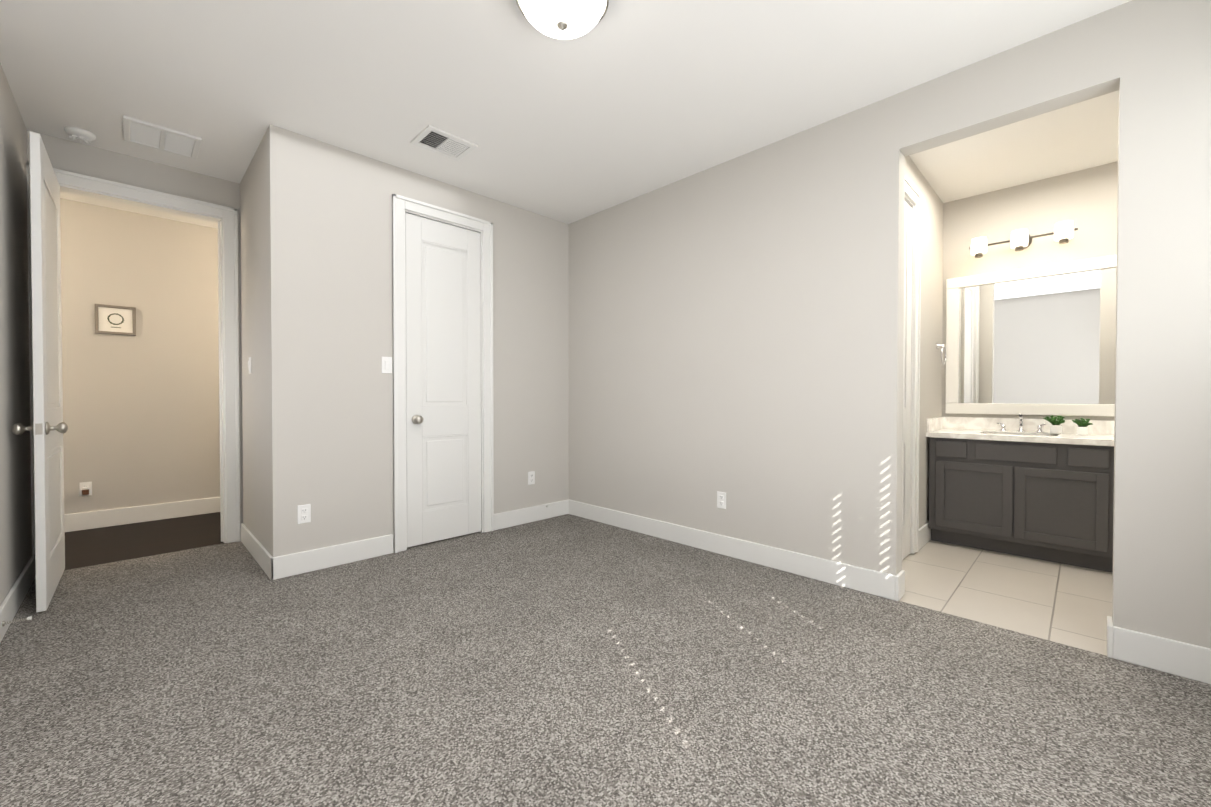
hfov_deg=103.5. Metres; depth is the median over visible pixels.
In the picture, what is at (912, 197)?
door frame
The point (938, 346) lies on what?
towel ring
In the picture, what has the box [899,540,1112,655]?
floor
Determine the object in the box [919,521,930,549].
baseboard
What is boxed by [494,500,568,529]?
baseboard
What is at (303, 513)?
electrical outlet
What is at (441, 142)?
ceiling vent
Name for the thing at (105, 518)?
baseboard
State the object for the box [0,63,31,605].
wall
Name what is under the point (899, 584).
baseboard
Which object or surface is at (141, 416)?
wall
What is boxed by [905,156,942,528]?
wall
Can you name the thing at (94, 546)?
floor
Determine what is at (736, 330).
wall
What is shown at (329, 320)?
wall
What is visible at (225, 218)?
door frame
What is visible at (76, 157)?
wall
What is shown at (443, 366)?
closet door
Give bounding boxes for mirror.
[945,255,1116,416]
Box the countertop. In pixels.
[926,430,1113,445]
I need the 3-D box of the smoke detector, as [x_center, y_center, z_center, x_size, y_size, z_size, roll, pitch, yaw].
[-3.244,-1.651,2.947,0.132,0.048,0.132,-1,1,-45]
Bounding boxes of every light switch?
[248,357,250,373]
[382,357,391,372]
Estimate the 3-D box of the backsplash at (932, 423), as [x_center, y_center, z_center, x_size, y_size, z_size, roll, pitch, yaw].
[2.653,0.165,3.835,0.530,0.100,0.019,-1,1,-45]
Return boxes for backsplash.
[926,418,945,429]
[946,418,1114,433]
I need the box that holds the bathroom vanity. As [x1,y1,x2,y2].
[926,434,1113,572]
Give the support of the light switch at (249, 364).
attached to the wall at (254, 341)
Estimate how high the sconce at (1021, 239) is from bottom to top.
0.162 m
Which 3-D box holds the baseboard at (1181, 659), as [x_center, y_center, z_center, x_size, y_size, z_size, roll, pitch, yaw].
[2.332,1.011,1.829,0.016,0.135,0.530,-1,1,-45]
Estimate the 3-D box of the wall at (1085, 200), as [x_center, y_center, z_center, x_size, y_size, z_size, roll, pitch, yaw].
[3.436,-0.312,3.530,0.120,2.740,1.790,-1,1,-45]
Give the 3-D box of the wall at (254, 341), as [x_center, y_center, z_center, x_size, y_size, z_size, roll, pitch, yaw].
[-2.406,-0.310,3.358,0.120,2.740,1.000,-1,1,-45]
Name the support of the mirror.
attached to the wall at (1085, 200)
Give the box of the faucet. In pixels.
[994,414,1045,433]
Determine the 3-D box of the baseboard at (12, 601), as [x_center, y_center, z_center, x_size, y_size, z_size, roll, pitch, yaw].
[-1.704,1.020,1.112,0.016,0.135,5.200,-1,1,-45]
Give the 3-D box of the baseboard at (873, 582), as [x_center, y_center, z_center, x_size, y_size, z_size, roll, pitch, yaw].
[0.609,0.990,3.564,0.016,0.135,2.740,-1,1,-45]
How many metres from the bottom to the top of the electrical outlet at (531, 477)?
0.116 m
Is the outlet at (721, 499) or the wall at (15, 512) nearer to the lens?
the wall at (15, 512)
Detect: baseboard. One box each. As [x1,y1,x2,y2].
[0,555,35,642]
[64,497,219,531]
[240,523,272,579]
[270,534,392,579]
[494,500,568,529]
[568,499,894,599]
[895,570,904,600]
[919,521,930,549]
[1106,616,1112,657]
[1113,626,1210,683]
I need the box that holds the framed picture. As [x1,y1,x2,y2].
[95,304,135,335]
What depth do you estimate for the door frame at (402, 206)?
3.46 m
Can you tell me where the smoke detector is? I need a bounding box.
[64,126,95,143]
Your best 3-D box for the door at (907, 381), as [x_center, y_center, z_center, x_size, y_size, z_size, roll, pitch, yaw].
[1.890,-0.148,3.122,0.705,2.422,0.187,-1,1,-45]
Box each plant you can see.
[1043,415,1064,433]
[1072,418,1092,434]
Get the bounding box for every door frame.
[26,162,240,554]
[392,193,493,552]
[905,176,920,553]
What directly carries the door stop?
attached to the wall at (15, 512)
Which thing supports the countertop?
on the bathroom vanity
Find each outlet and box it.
[79,482,91,495]
[297,504,310,523]
[528,471,534,484]
[717,491,725,508]
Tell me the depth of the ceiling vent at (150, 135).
3.00 m
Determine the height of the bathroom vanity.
0.808 m
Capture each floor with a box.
[65,512,223,569]
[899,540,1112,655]
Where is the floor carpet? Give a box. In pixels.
[0,514,1210,806]
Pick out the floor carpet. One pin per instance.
(568, 660)
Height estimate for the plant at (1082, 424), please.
0.117 m
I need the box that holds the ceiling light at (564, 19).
[516,0,608,38]
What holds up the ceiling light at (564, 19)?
attached to the ceiling
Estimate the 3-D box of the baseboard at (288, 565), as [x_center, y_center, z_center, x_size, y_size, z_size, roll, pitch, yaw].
[-1.762,0.995,3.129,0.722,0.135,0.016,-1,1,-45]
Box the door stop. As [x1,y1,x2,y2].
[2,616,31,626]
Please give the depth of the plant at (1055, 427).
3.42 m
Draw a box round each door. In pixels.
[12,132,67,611]
[405,213,480,546]
[902,202,911,559]
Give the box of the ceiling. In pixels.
[0,0,1131,228]
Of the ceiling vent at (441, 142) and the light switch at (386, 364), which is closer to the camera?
the ceiling vent at (441, 142)
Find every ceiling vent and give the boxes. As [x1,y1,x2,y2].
[123,115,201,159]
[410,125,477,160]
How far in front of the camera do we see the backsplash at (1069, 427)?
3.66 m
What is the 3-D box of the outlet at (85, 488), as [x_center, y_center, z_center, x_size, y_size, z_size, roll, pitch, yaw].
[-4.377,0.722,4.017,0.072,0.116,0.046,-1,1,-45]
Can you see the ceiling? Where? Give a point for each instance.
(622, 100)
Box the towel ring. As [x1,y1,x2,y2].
[936,343,945,364]
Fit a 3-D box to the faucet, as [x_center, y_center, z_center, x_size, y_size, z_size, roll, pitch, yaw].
[3.139,0.146,3.606,0.105,0.142,0.282,-1,1,-45]
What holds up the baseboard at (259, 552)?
attached to the wall at (254, 341)
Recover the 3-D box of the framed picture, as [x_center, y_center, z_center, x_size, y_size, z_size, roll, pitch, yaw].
[-4.251,-0.724,4.143,0.250,0.250,0.020,-1,1,-45]
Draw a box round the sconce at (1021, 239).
[969,220,1077,257]
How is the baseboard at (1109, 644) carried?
attached to the wall at (736, 330)
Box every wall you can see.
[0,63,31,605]
[27,130,242,522]
[60,198,219,513]
[240,133,268,551]
[266,124,568,556]
[568,0,1210,648]
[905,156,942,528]
[942,161,1117,420]

